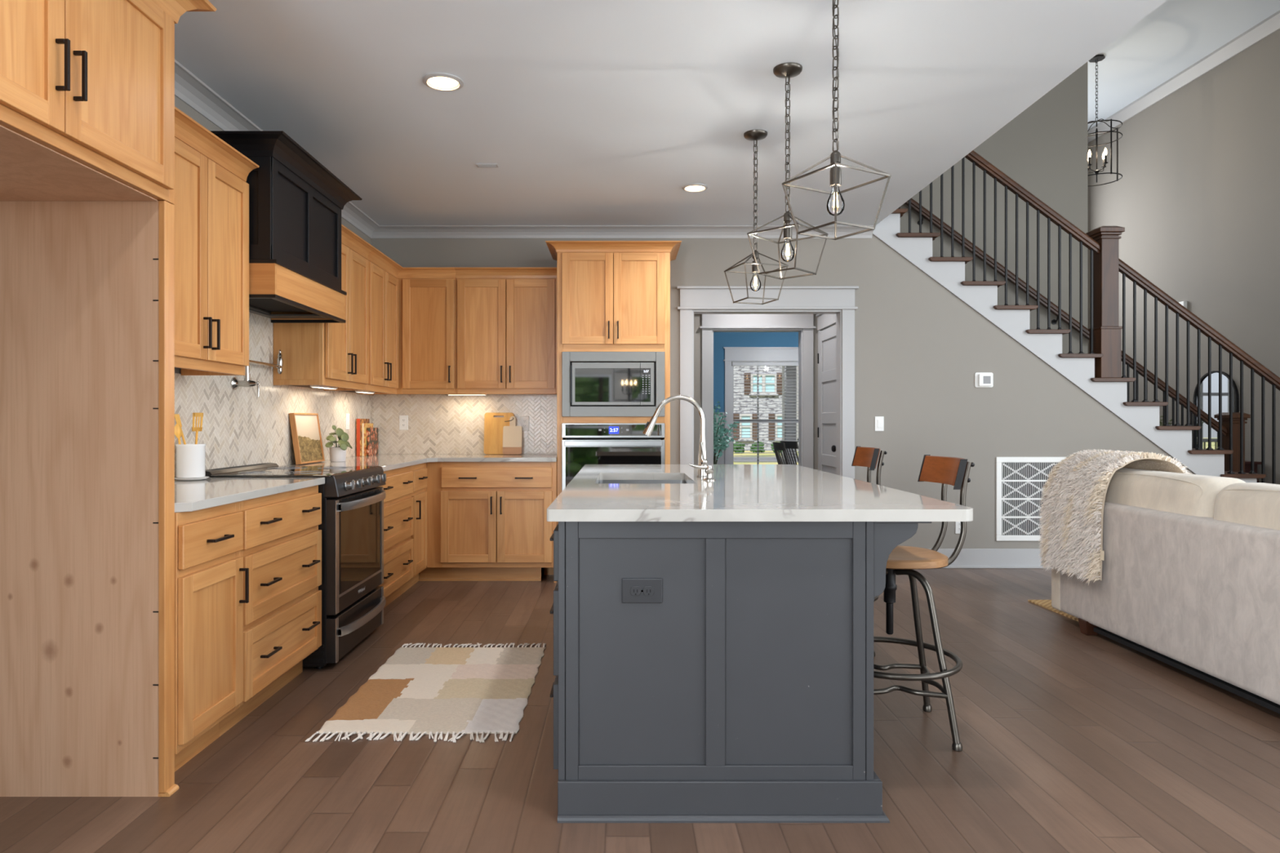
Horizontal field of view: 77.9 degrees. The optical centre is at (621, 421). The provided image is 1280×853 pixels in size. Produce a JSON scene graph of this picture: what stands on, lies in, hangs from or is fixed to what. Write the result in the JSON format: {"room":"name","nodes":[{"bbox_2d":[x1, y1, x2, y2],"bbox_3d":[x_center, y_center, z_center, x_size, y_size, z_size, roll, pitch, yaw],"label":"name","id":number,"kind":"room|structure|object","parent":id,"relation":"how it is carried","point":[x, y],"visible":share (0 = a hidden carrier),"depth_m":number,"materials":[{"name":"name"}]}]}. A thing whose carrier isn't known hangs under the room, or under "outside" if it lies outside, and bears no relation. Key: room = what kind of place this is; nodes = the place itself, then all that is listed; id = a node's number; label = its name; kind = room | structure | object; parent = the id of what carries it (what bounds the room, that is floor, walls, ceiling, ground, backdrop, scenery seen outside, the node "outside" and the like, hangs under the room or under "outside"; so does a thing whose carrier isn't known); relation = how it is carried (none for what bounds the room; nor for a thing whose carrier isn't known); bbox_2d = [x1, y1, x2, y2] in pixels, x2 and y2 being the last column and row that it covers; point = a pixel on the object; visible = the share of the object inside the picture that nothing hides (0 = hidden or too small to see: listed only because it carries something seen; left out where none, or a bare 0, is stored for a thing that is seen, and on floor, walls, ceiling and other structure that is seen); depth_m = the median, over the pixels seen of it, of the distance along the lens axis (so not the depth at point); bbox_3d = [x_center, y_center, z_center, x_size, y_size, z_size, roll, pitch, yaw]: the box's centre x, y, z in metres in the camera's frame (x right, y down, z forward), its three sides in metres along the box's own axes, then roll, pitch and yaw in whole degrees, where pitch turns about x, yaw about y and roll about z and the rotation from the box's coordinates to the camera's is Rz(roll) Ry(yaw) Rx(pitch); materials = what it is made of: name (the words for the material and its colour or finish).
{"room":"kitchen","nodes":[
{"label":"kitchen","id":0,"kind":"room"},
{"bbox_2d":[174,95,370,477],"bbox_3d":[-2.090,-0.342,1.260,0.120,3.043,10.520,0,0,0],"label":"wall","id":1,"kind":"structure","parent":0,"point":[181,105],"depth_m":3.92,"materials":[{"name":"beige paint"}]},
{"bbox_2d":[173,106,259,375],"bbox_3d":[-1.844,-0.695,3.098,0.352,0.964,1.095,0,0,0],"label":"upper cabinet","id":2,"kind":"object","parent":1,"relation":"attached to","point":[211,204],"visible":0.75,"depth_m":3.30,"materials":[{"name":"brown wood"}]},
{"bbox_2d":[174,307,371,477],"bbox_3d":[-2.026,-0.179,4.474,0.008,0.882,3.849,0,0,0],"label":"tiled wall","id":3,"kind":"structure","parent":1,"relation":"attached to","point":[240,427],"depth_m":4.38,"materials":[{"name":"tile"}]},
{"bbox_2d":[231,350,283,396],"bbox_3d":[-1.953,-0.272,4.324,0.137,0.286,0.463,0,0,0],"label":"pot filler","id":4,"kind":"object","parent":3,"relation":"attached to","point":[246,382],"visible":0.98,"depth_m":4.12,"materials":[{"name":"silver metal"}]},
{"bbox_2d":[174,59,379,238],"bbox_3d":[-1.978,-1.522,1.200,0.105,0.080,10.400,0,0,0],"label":"crown molding","id":5,"kind":"structure","parent":1,"relation":"attached to","point":[188,87],"depth_m":3.89,"materials":[{"name":"grey paint"}]},
{"bbox_2d":[209,130,361,323],"bbox_3d":[-1.773,-0.941,4.111,0.494,0.738,1.090,0,0,0],"label":"range hood","id":6,"kind":"object","parent":1,"relation":"attached to","point":[296,203],"visible":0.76,"depth_m":3.92,"materials":[{"name":"black wood"}]},
{"bbox_2d":[273,223,376,390],"bbox_3d":[-1.844,-0.695,4.984,0.352,0.964,0.794,0,0,0],"label":"upper cabinet","id":7,"kind":"object","parent":1,"relation":"attached to","point":[326,354],"visible":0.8,"depth_m":4.85,"materials":[{"name":"brown wood"}]},
{"bbox_2d":[358,248,403,394],"bbox_3d":[-1.844,-0.695,5.740,0.352,0.964,0.716,0,0,0],"label":"upper cabinet","id":8,"kind":"object","parent":1,"relation":"attached to","point":[384,271],"visible":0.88,"depth_m":5.69,"materials":[{"name":"brown wood"}]},
{"bbox_2d":[328,446,346,462],"bbox_3d":[-1.872,0.214,5.220,0.106,0.095,0.106,0,0,0],"label":"pot","id":9,"kind":"object","parent":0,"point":[336,455],"depth_m":5.18,"materials":[{"name":"white ceramic"}]},
{"bbox_2d":[0,568,1279,852],"bbox_3d":[2.500,1.230,4.000,9.600,0.100,16.300,0,0,0],"label":"floor","id":10,"kind":"structure","parent":0,"point":[1073,741],"depth_m":2.71,"materials":[{"name":"brown wood"}]},
{"bbox_2d":[0,0,217,796],"bbox_3d":[-1.688,-0.096,2.018,0.681,2.552,1.235,0,0,0],"label":"refrigerator surround","id":11,"kind":"object","parent":10,"relation":"on","point":[87,86],"visible":1,"depth_m":2.49,"materials":[{"name":"brown wood"}]},
{"bbox_2d":[174,502,248,771],"bbox_3d":[-1.700,0.737,2.756,0.640,0.886,0.418,0,0,0],"label":"base cabinet","id":12,"kind":"object","parent":10,"relation":"on","point":[209,569],"visible":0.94,"depth_m":2.71,"materials":[{"name":"brown wood"}]},
{"bbox_2d":[219,484,321,736],"bbox_3d":[-1.700,0.737,3.351,0.640,0.886,0.772,0,0,0],"label":"base cabinet","id":13,"kind":"object","parent":10,"relation":"on","point":[282,551],"visible":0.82,"depth_m":3.28,"materials":[{"name":"brown wood"}]},
{"bbox_2d":[174,477,324,512],"bbox_3d":[-1.712,0.278,3.146,0.619,0.031,1.191,0,0,0],"label":"countertop","id":14,"kind":"structure","parent":13,"relation":"on","point":[210,492],"depth_m":3.15,"materials":[{"name":"white stone"}]},
{"bbox_2d":[174,476,208,480],"bbox_3d":[-1.938,0.255,3.560,0.148,0.012,0.148,0,0,0],"label":"saucer","id":15,"kind":"object","parent":14,"relation":"on","point":[202,477],"visible":0.79,"depth_m":3.52,"materials":[{"name":"white ceramic"}]},
{"bbox_2d":[175,444,205,477],"bbox_3d":[-1.938,0.174,3.560,0.121,0.148,0.121,0,0,0],"label":"utensil crock","id":16,"kind":"object","parent":15,"relation":"on","point":[190,458],"visible":0.99,"depth_m":3.51,"materials":[{"name":"white ceramic"}]},
{"bbox_2d":[174,423,182,444],"bbox_3d":[-1.967,0.122,3.517,0.016,0.231,0.042,0,0,24],"label":"spoon","id":17,"kind":"object","parent":16,"relation":"in","point":[178,430],"visible":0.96,"depth_m":3.51,"materials":[{"name":"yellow wood"}]},
{"bbox_2d":[191,413,203,444],"bbox_3d":[-1.925,0.098,3.595,0.014,0.279,0.062,0,0,10],"label":"spatula","id":18,"kind":"object","parent":16,"relation":"in","point":[196,428],"visible":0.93,"depth_m":3.59,"materials":[{"name":"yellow wood"}]},
{"bbox_2d":[204,462,386,669],"bbox_3d":[-1.653,0.705,4.126,0.715,0.950,0.766,0,0,0],"label":"range","id":19,"kind":"object","parent":10,"relation":"on","point":[353,602],"visible":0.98,"depth_m":3.94,"materials":[{"name":"black metal"}]},
{"bbox_2d":[210,466,379,476],"bbox_3d":[-1.660,0.256,4.126,0.570,0.009,0.766,0,0,0],"label":"cooktop","id":20,"kind":"object","parent":19,"relation":"in","point":[249,471],"depth_m":4.02,"materials":[{"name":"grey"}]},
{"bbox_2d":[378,466,413,608],"bbox_3d":[-1.700,0.737,4.946,0.640,0.886,0.862,0,0,0],"label":"base cabinet","id":21,"kind":"object","parent":10,"relation":"on","point":[398,504],"visible":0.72,"depth_m":5.01,"materials":[{"name":"brown wood"}]},
{"bbox_2d":[284,454,556,471],"bbox_3d":[-1.250,0.278,5.451,1.542,0.031,1.878,0,0,0],"label":"countertop","id":22,"kind":"structure","parent":21,"relation":"on","point":[388,462],"depth_m":5.78,"materials":[{"name":"white stone"}]},
{"bbox_2d":[288,413,324,464],"bbox_3d":[-1.982,0.103,4.992,0.076,0.316,0.385,0,0,0],"label":"framed picture","id":23,"kind":"object","parent":22,"relation":"on","point":[305,429],"visible":1,"depth_m":4.96,"materials":[{"name":"brown wood"}]},
{"bbox_2d":[324,425,352,462],"bbox_3d":[-1.863,0.141,5.230,0.144,0.240,0.219,0,0,0],"label":"potted pilea","id":24,"kind":"object","parent":22,"relation":"on","point":[337,454],"visible":1,"depth_m":5.18,"materials":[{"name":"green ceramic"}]},
{"bbox_2d":[356,418,369,456],"bbox_3d":[-1.997,0.119,6.110,0.030,0.285,0.220,0,0,0],"label":"cookbook","id":25,"kind":"object","parent":22,"relation":"on","point":[359,421],"visible":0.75,"depth_m":6.00,"materials":[{"name":"red paper"}]},
{"bbox_2d":[361,423,373,456],"bbox_3d":[-1.971,0.137,6.140,0.018,0.250,0.220,0,0,0],"label":"cookbook","id":26,"kind":"object","parent":22,"relation":"on","point":[364,426],"visible":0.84,"depth_m":6.04,"materials":[{"name":"beige"}]},
{"bbox_2d":[366,427,377,455],"bbox_3d":[-1.952,0.154,6.200,0.016,0.215,0.240,0,0,0],"label":"cookbook","id":27,"kind":"object","parent":22,"relation":"on","point":[371,433],"visible":1,"depth_m":6.16,"materials":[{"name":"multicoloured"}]},
{"bbox_2d":[484,413,514,454],"bbox_3d":[-0.985,0.094,6.348,0.236,0.335,0.052,0,0,0],"label":"cutting board","id":28,"kind":"object","parent":22,"relation":"on","point":[493,426],"visible":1,"depth_m":6.34,"materials":[{"name":"brown wood"}]},
{"bbox_2d":[502,416,522,454],"bbox_3d":[-0.873,0.108,6.319,0.151,0.307,0.056,0,0,0],"label":"cutting board","id":29,"kind":"object","parent":22,"relation":"on","point":[512,434],"visible":1,"depth_m":6.31,"materials":[{"name":"brown wood"}]},
{"bbox_2d":[400,462,427,595],"bbox_3d":[-1.700,0.737,5.631,0.640,0.886,0.505,0,0,0],"label":"base cabinet","id":30,"kind":"object","parent":10,"relation":"on","point":[420,477],"visible":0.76,"depth_m":5.56,"materials":[{"name":"brown wood"}]},
{"bbox_2d":[305,642,546,742],"bbox_3d":[-0.778,1.174,3.560,0.780,0.011,1.306,0,0,0],"label":"kitchen rug","id":31,"kind":"object","parent":10,"relation":"on","point":[422,691],"visible":1,"depth_m":3.41,"materials":[{"name":"beige fabric"}]},
{"bbox_2d":[418,462,556,582],"bbox_3d":[-0.993,0.737,6.074,1.024,0.886,0.633,0,0,0],"label":"base cabinet","id":32,"kind":"object","parent":10,"relation":"on","point":[486,521],"visible":0.93,"depth_m":5.80,"materials":[{"name":"brown wood"}]},
{"bbox_2d":[545,240,681,524],"bbox_3d":[-0.061,-0.068,6.079,0.994,2.496,0.638,0,0,0],"label":"tall cabinet","id":33,"kind":"object","parent":10,"relation":"on","point":[612,295],"visible":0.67,"depth_m":5.83,"materials":[{"name":"brown wood"}]},
{"bbox_2d":[561,351,664,416],"bbox_3d":[-0.062,-0.277,6.022,0.756,0.478,0.434,0,0,0],"label":"microwave","id":34,"kind":"object","parent":33,"relation":"in","point":[603,384],"visible":0.99,"depth_m":5.82,"materials":[{"name":"grey metal"}]},
{"bbox_2d":[642,374,649,393],"bbox_3d":[0.178,-0.275,5.815,0.057,0.138,0.001,0,0,0],"label":"print","id":35,"kind":"object","parent":34,"relation":"attached to","point":[646,378],"depth_m":5.82,"materials":[{"name":"grey"}]},
{"bbox_2d":[561,422,664,491],"bbox_3d":[-0.062,0.364,6.033,0.756,0.708,0.512,0,0,0],"label":"wall oven","id":36,"kind":"object","parent":33,"relation":"in","point":[585,443],"visible":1,"depth_m":5.82,"materials":[{"name":"silver"}]},
{"bbox_2d":[713,401,739,464],"bbox_3d":[1.080,0.476,8.749,0.448,1.406,0.222,0,0,0],"label":"leafy plant","id":37,"kind":"object","parent":10,"relation":"on","point":[720,430],"visible":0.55,"depth_m":8.72,"materials":[{"name":"green plant"}]},
{"bbox_2d":[550,521,931,822],"bbox_3d":[0.342,0.737,3.534,1.166,0.886,2.411,0,0,0],"label":"kitchen island","id":38,"kind":"object","parent":10,"relation":"on","point":[744,695],"visible":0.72,"depth_m":2.37,"materials":[{"name":"grey paint"}]},
{"bbox_2d":[622,577,662,603],"bbox_3d":[0.060,0.505,2.366,0.121,0.074,0.011,0,0,0],"label":"power outlet","id":39,"kind":"object","parent":38,"relation":"attached to","point":[634,590],"visible":1,"depth_m":2.36,"materials":[{"name":"grey plastic"}]},
{"bbox_2d":[546,464,973,521],"bbox_3d":[0.413,0.275,3.558,1.271,0.036,2.465,0,0,0],"label":"island countertop","id":40,"kind":"structure","parent":38,"relation":"on","point":[738,492],"depth_m":2.64,"materials":[{"name":"white stone"}]},
{"bbox_2d":[598,480,687,483],"bbox_3d":[0.101,0.399,3.645,0.465,0.210,0.730,0,0,0],"label":"sink","id":41,"kind":"object","parent":40,"relation":"in","point":[600,481],"visible":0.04,"depth_m":3.99,"materials":[{"name":"silver metal"}]},
{"bbox_2d":[642,395,707,478],"bbox_3d":[0.248,0.067,3.636,0.306,0.381,0.076,0,0,0],"label":"kitchen faucet","id":42,"kind":"object","parent":40,"relation":"on","point":[649,427],"visible":0.94,"depth_m":3.63,"materials":[{"name":"silver metal"}]},
{"bbox_2d":[688,463,715,480],"bbox_3d":[0.354,0.221,3.490,0.116,0.073,0.054,0,0,0],"label":"soap dispenser","id":43,"kind":"object","parent":40,"relation":"on","point":[708,470],"visible":1,"depth_m":3.48,"materials":[{"name":"silver metal"}]},
{"bbox_2d":[773,441,787,464],"bbox_3d":[2.066,0.711,9.293,0.562,0.941,0.434,0,0,-6],"label":"dining chair","id":44,"kind":"object","parent":10,"relation":"on","point":[778,446],"visible":0.24,"depth_m":9.20,"materials":[{"name":"grey"}]},
{"bbox_2d":[780,440,798,464],"bbox_3d":[2.299,0.711,9.931,0.562,0.941,0.434,0,0,-17],"label":"dining chair","id":45,"kind":"object","parent":10,"relation":"on","point":[790,445],"visible":0.16,"depth_m":9.80,"materials":[{"name":"grey"}]},
{"bbox_2d":[851,446,887,657],"bbox_3d":[1.103,0.657,4.199,0.545,1.045,0.519,0,0,3],"label":"bar stool","id":46,"kind":"object","parent":10,"relation":"on","point":[868,457],"visible":0.12,"depth_m":4.24,"materials":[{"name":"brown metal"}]},
{"bbox_2d":[873,454,974,751],"bbox_3d":[1.048,0.657,3.060,0.545,1.045,0.519,0,0,2],"label":"bar stool","id":47,"kind":"object","parent":10,"relation":"on","point":[945,470],"visible":0.67,"depth_m":2.99,"materials":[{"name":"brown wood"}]},
{"bbox_2d":[1027,600,1078,621],"bbox_3d":[3.936,1.175,3.705,2.528,0.009,3.010,0,0,0],"label":"jute rug","id":48,"kind":"object","parent":10,"relation":"on","point":[1046,604],"visible":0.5,"depth_m":5.03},
{"bbox_2d":[1051,467,1279,714],"bbox_3d":[3.018,0.720,3.645,0.924,0.919,2.190,0,0,0],"label":"sofa","id":49,"kind":"object","parent":48,"relation":"on","point":[1190,582],"visible":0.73,"depth_m":3.61,"materials":[{"name":"beige fabric"}]},
{"bbox_2d":[1038,448,1191,584],"bbox_3d":[2.754,0.531,4.468,0.612,0.746,0.712,0,0,0],"label":"fur throw","id":50,"kind":"object","parent":49,"relation":"on","point":[1073,495],"visible":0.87,"depth_m":4.36,"materials":[{"name":"fur"}]},
{"bbox_2d":[1104,467,1244,517],"bbox_3d":[2.773,0.418,4.088,0.280,0.315,0.985,0,0,0],"label":"cushion","id":51,"kind":"object","parent":49,"relation":"on","point":[1194,495],"depth_m":3.86,"materials":[{"name":"fabric"}]},
{"bbox_2d":[1213,482,1279,530],"bbox_3d":[2.773,0.425,3.100,0.278,0.311,0.981,0,0,0],"label":"cushion","id":52,"kind":"object","parent":49,"relation":"on","point":[1255,504],"depth_m":3.36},
{"bbox_2d":[872,150,1279,484],"bbox_3d":[4.051,-0.822,7.037,4.138,4.003,1.365,0,0,0],"label":"staircase","id":53,"kind":"structure","parent":10,"relation":"on","point":[1097,373],"depth_m":6.42,"materials":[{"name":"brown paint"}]},
{"bbox_2d":[1244,460,1261,482],"bbox_3d":[6.782,0.807,9.360,0.405,0.744,1.480,0,0,0],"label":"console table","id":54,"kind":"object","parent":10,"relation":"on","point":[1247,464],"visible":0.03,"depth_m":8.68,"materials":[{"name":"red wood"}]},
{"bbox_2d":[174,0,1166,225],"bbox_3d":[-0.065,-1.713,1.260,4.170,0.300,10.520,0,0,0],"label":"ceiling","id":55,"kind":"structure","parent":0,"point":[587,112],"depth_m":3.75,"materials":[{"name":"white paint"}]},
{"bbox_2d":[422,72,463,90],"bbox_3d":[-0.820,-1.557,3.634,0.184,0.012,0.184,0,0,0],"label":"recessed light","id":56,"kind":"object","parent":55,"relation":"in","point":[437,81],"visible":1,"depth_m":3.63,"materials":[{"name":"grey paint"}]},
{"bbox_2d":[681,182,707,191],"bbox_3d":[0.486,-1.557,5.270,0.172,0.012,0.172,0,0,0],"label":"recessed light","id":57,"kind":"object","parent":55,"relation":"in","point":[695,187],"visible":1,"depth_m":5.27,"materials":[{"name":"grey paint"}]},
{"bbox_2d":[724,129,788,304],"bbox_3d":[0.725,-1.107,4.295,0.260,0.911,0.260,0,0,-17],"label":"pendant light","id":58,"kind":"object","parent":55,"relation":"hanging from","point":[752,135],"visible":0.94,"depth_m":4.29,"materials":[{"name":"grey metal"}]},
{"bbox_2d":[746,62,828,279],"bbox_3d":[0.734,-1.107,3.505,0.260,0.911,0.260,0,0,43],"label":"pendant light","id":59,"kind":"object","parent":55,"relation":"hanging from","point":[788,69],"visible":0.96,"depth_m":3.50,"materials":[{"name":"grey metal"}]},
{"bbox_2d":[783,224,791,239],"bbox_3d":[0.734,-0.842,3.505,0.038,0.063,0.038,0,0,0],"label":"socket","id":60,"kind":"object","parent":59,"relation":"attached to","point":[788,230],"depth_m":3.49,"materials":[{"name":"grey metal"}]},
{"bbox_2d":[782,0,891,239],"bbox_3d":[0.734,-1.107,2.720,0.259,0.911,0.259,0,0,-30],"label":"pendant light","id":61,"kind":"object","parent":55,"relation":"hanging from","point":[835,157],"visible":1,"depth_m":2.71,"materials":[{"name":"grey metal"}]},
{"bbox_2d":[830,166,841,187],"bbox_3d":[0.734,-0.842,2.720,0.038,0.063,0.038,0,0,0],"label":"socket","id":62,"kind":"object","parent":61,"relation":"attached to","point":[838,169],"depth_m":2.71,"materials":[{"name":"grey metal"}]},
{"bbox_2d":[713,332,798,412],"bbox_3d":[1.905,-0.852,9.915,5.010,1.423,4.170,0,0,0],"label":"wall","id":63,"kind":"structure","parent":0,"point":[721,340],"depth_m":11.99,"materials":[{"name":"blue paint"}]},
{"bbox_2d":[693,314,817,470],"bbox_3d":[0.650,-0.192,7.680,2.500,2.743,0.120,0,0,0],"label":"wall","id":64,"kind":"structure","parent":0,"point":[697,317],"depth_m":7.62,"materials":[{"name":"beige paint"}]},
{"bbox_2d":[699,314,816,468],"bbox_3d":[1.304,0.051,7.659,1.121,2.259,0.173,0,0,0],"label":"trim opening","id":65,"kind":"structure","parent":64,"relation":"attached to","point":[803,324],"depth_m":7.60,"materials":[{"name":"grey paint"}]},
{"bbox_2d":[370,234,1194,568],"bbox_3d":[1.785,-0.342,6.460,7.630,3.043,0.120,0,0,0],"label":"wall","id":66,"kind":"structure","parent":0,"point":[919,348],"depth_m":6.40,"materials":[{"name":"beige paint"}]},
{"bbox_2d":[364,266,456,395],"bbox_3d":[-1.648,-0.695,6.212,0.740,0.964,0.358,0,0,0],"label":"upper cabinet","id":67,"kind":"object","parent":66,"relation":"attached to","point":[427,295],"visible":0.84,"depth_m":6.09,"materials":[{"name":"brown wood"}]},
{"bbox_2d":[371,394,556,453],"bbox_3d":[-1.250,0.021,6.396,1.544,0.482,0.008,0,0,0],"label":"tiled wall","id":68,"kind":"structure","parent":66,"relation":"attached to","point":[438,424],"depth_m":6.39,"materials":[{"name":"tile"}]},
{"bbox_2d":[399,415,408,430],"bbox_3d":[-1.760,0.007,6.387,0.072,0.118,0.008,0,0,0],"label":"power outlet","id":69,"kind":"object","parent":68,"relation":"attached to","point":[403,420],"visible":1,"depth_m":6.38,"materials":[{"name":"white plastic"}]},
{"bbox_2d":[520,416,528,431],"bbox_3d":[-0.785,0.014,6.387,0.072,0.118,0.008,0,0,0],"label":"power outlet","id":70,"kind":"object","parent":68,"relation":"attached to","point":[524,420],"visible":0.92,"depth_m":6.38,"materials":[{"name":"white plastic"}]},
{"bbox_2d":[453,266,556,394],"bbox_3d":[-0.880,-0.695,6.212,0.796,0.964,0.358,0,0,0],"label":"upper cabinet","id":71,"kind":"object","parent":66,"relation":"attached to","point":[506,317],"visible":0.88,"depth_m":6.09,"materials":[{"name":"brown wood"}]},
{"bbox_2d":[371,225,875,238],"bbox_3d":[-0.005,-1.522,6.348,4.050,0.080,0.105,0,0,0],"label":"crown molding","id":72,"kind":"structure","parent":66,"relation":"attached to","point":[382,231],"depth_m":6.37,"materials":[{"name":"grey paint"}]},
{"bbox_2d":[676,286,858,479],"bbox_3d":[1.173,0.045,6.439,1.459,2.269,0.173,0,0,0],"label":"trim opening","id":73,"kind":"structure","parent":66,"relation":"attached to","point":[839,301],"depth_m":6.38,"materials":[{"name":"grey paint"}]},
{"bbox_2d":[875,416,884,431],"bbox_3d":[2.080,0.016,6.394,0.072,0.118,0.010,0,0,0],"label":"light switch","id":74,"kind":"object","parent":66,"relation":"attached to","point":[879,420],"visible":1,"depth_m":6.39,"materials":[{"name":"white plastic"}]},
{"bbox_2d":[974,372,993,387],"bbox_3d":[2.925,-0.338,6.384,0.147,0.120,0.031,0,0,0],"label":"thermostat","id":75,"kind":"object","parent":66,"relation":"attached to","point":[982,380],"visible":1,"depth_m":6.37,"materials":[{"name":"white plastic"}]},
{"bbox_2d":[928,548,1049,568],"bbox_3d":[3.648,1.103,6.386,3.544,0.155,0.028,0,0,0],"label":"baseboard","id":76,"kind":"structure","parent":66,"relation":"attached to","point":[966,557],"depth_m":6.38,"materials":[{"name":"grey paint"}]},
{"bbox_2d":[995,457,1066,541],"bbox_3d":[3.411,0.623,6.394,0.778,0.678,0.012,0,0,0],"label":"air vent","id":77,"kind":"object","parent":66,"relation":"in","point":[1020,481],"visible":0.46,"depth_m":6.39,"materials":[{"name":"white plastic"}]},
{"bbox_2d":[884,62,1087,353],"bbox_3d":[3.215,-1.570,7.760,2.630,5.500,0.120,0,0,0],"label":"wall","id":78,"kind":"structure","parent":0,"point":[1043,148],"depth_m":7.70,"materials":[{"name":"paint"}]},
{"bbox_2d":[1087,29,1279,484],"bbox_3d":[7.075,-1.570,4.000,0.150,5.500,16.000,0,0,0],"label":"wall","id":79,"kind":"structure","parent":0,"point":[1196,199],"depth_m":9.49,"materials":[{"name":"beige paint"}]},
{"bbox_2d":[1087,9,1279,143],"bbox_3d":[6.950,-4.250,4.000,0.100,0.140,16.000,0,0,0],"label":"crown molding","id":80,"kind":"structure","parent":79,"relation":"attached to","point":[1270,24],"depth_m":9.58,"materials":[{"name":"grey paint"}]},
{"bbox_2d":[1193,370,1239,449],"bbox_3d":[6.984,-0.090,9.320,0.030,1.020,0.680,0,0,0],"label":"wall mirror","id":81,"kind":"object","parent":79,"relation":"attached to","point":[1215,374],"visible":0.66,"depth_m":9.35,"materials":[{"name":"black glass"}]},
{"bbox_2d":[1087,0,1279,129],"bbox_3d":[4.525,-4.370,4.000,5.250,0.100,16.300,0,0,0],"label":"ceiling","id":82,"kind":"structure","parent":0,"point":[1176,34],"depth_m":9.07,"materials":[{"name":"white paint"}]},
{"bbox_2d":[1087,54,1122,186],"bbox_3d":[5.630,-3.578,9.390,0.523,1.484,0.523,0,0,0],"label":"lantern chandelier","id":83,"kind":"object","parent":82,"relation":"hanging from","point":[1096,58],"visible":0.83,"depth_m":9.38,"materials":[{"name":"black metal"}]},
{"bbox_3d":[1.960,-0.192,7.110,0.120,2.743,1.180,0,0,0],"label":"wall","id":84,"kind":"structure","parent":0,"visible":0},
{"bbox_2d":[816,314,835,470],"bbox_3d":[1.881,0.076,7.095,0.038,2.207,1.010,0,0,0],"label":"door frame","id":85,"kind":"structure","parent":84,"relation":"in","point":[824,321],"depth_m":7.44,"materials":[{"name":"grey paint"}]},
{"bbox_2d":[817,324,835,474],"bbox_3d":[1.847,0.159,7.121,0.098,2.018,0.802,0,0,0],"label":"pantry door","id":86,"kind":"structure","parent":85,"relation":"attached to","point":[826,357],"depth_m":7.22,"materials":[{"name":"grey paint"}]},
{"bbox_3d":[3.215,-1.570,12.075,7.870,5.500,0.150,0,0,0],"label":"wall","id":87,"kind":"structure","parent":0,"visible":0},
{"bbox_2d":[713,412,724,464],"bbox_3d":[1.905,0.517,11.980,5.010,1.325,0.040,0,0,0],"label":"trim","id":88,"kind":"structure","parent":87,"relation":"attached to","point":[721,460],"depth_m":11.99,"materials":[{"name":"grey paint"}]},
{"bbox_2d":[723,346,798,464],"bbox_3d":[2.884,-0.174,11.994,2.702,1.908,0.112,0,0,0],"label":"window trim","id":89,"kind":"structure","parent":87,"relation":"in","point":[732,354],"depth_m":11.97,"materials":[{"name":"grey paint"}]},
{"bbox_2d":[732,362,798,465],"bbox_3d":[2.276,-0.113,12.019,1.207,1.585,0.054,0,0,0],"label":"window blind","id":90,"kind":"object","parent":89,"relation":"attached to","point":[733,363],"visible":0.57,"depth_m":12.01,"materials":[{"name":"grey paint"}]},
{"bbox_2d":[731,362,798,464],"bbox_3d":[2.274,-0.095,12.075,1.252,1.650,0.050,0,0,0],"label":"window","id":91,"kind":"structure","parent":87,"relation":"in","point":[757,420],"depth_m":12.05,"materials":[{"name":"grey paint"}]},
{"label":"outside","id":92,"kind":"structure","parent":0,"visible":0},
{"bbox_2d":[733,450,798,464],"bbox_3d":[5.000,1.880,51.080,130.000,0.100,77.840,0,0,0],"label":"lawn","id":93,"kind":"structure","parent":92,"point":[734,454],"depth_m":41.53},
{"bbox_2d":[733,365,798,451],"bbox_3d":[9.000,-3.996,53.500,36.000,11.648,12.200,0,0,0],"label":"brick house","id":94,"kind":"structure","parent":93,"relation":"on","point":[736,387],"depth_m":50.00,"materials":[{"name":"grey"}]},
{"bbox_2d":[733,413,738,439],"bbox_3d":[7.199,0.306,49.953,0.380,1.698,0.085,0,0,0],"label":"shutter","id":95,"kind":"object","parent":94,"relation":"hanging from","point":[734,415],"depth_m":49.94,"materials":[{"name":"brown wood"}]},
{"bbox_2d":[744,373,750,394],"bbox_3d":[7.909,-2.407,49.953,0.380,1.363,0.085,0,0,0],"label":"shutter","id":96,"kind":"object","parent":94,"relation":"hanging from","point":[747,386],"depth_m":49.94,"materials":[{"name":"brown wood"}]},
{"bbox_2d":[752,413,756,439],"bbox_3d":[8.428,0.306,49.953,0.380,1.698,0.085,0,0,0],"label":"shutter","id":97,"kind":"object","parent":94,"relation":"hanging from","point":[754,428],"depth_m":49.94,"materials":[{"name":"brown wood"}]},
{"bbox_2d":[768,413,774,439],"bbox_3d":[9.448,0.306,49.953,0.380,1.698,0.085,0,0,0],"label":"shutter","id":98,"kind":"object","parent":94,"relation":"hanging from","point":[770,428],"depth_m":49.94,"materials":[{"name":"brown wood"}]},
{"bbox_2d":[777,373,782,394],"bbox_3d":[9.967,-2.407,49.953,0.380,1.363,0.085,0,0,0],"label":"shutter","id":99,"kind":"object","parent":94,"relation":"hanging from","point":[779,376],"depth_m":49.94,"materials":[{"name":"brown wood"}]},
{"bbox_3d":[3.100,1.529,13.377,8.200,0.598,2.445,0,0,0],"label":"floor","id":100,"kind":"structure","parent":93,"relation":"on","visible":0},
{"bbox_2d":[782,365,796,464],"bbox_3d":[2.980,-0.895,14.105,0.280,4.250,0.280,0,0,0],"label":"porch column","id":101,"kind":"structure","parent":100,"relation":"on","point":[789,387],"depth_m":14.00,"materials":[{"name":"grey paint"}]},
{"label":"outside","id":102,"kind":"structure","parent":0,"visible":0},
{"bbox_2d":[733,457,797,461],"bbox_3d":[5.000,1.820,38.750,130.000,0.020,4.500,0,0,0],"label":"road","id":103,"kind":"structure","parent":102,"point":[733,457],"depth_m":37.56,"materials":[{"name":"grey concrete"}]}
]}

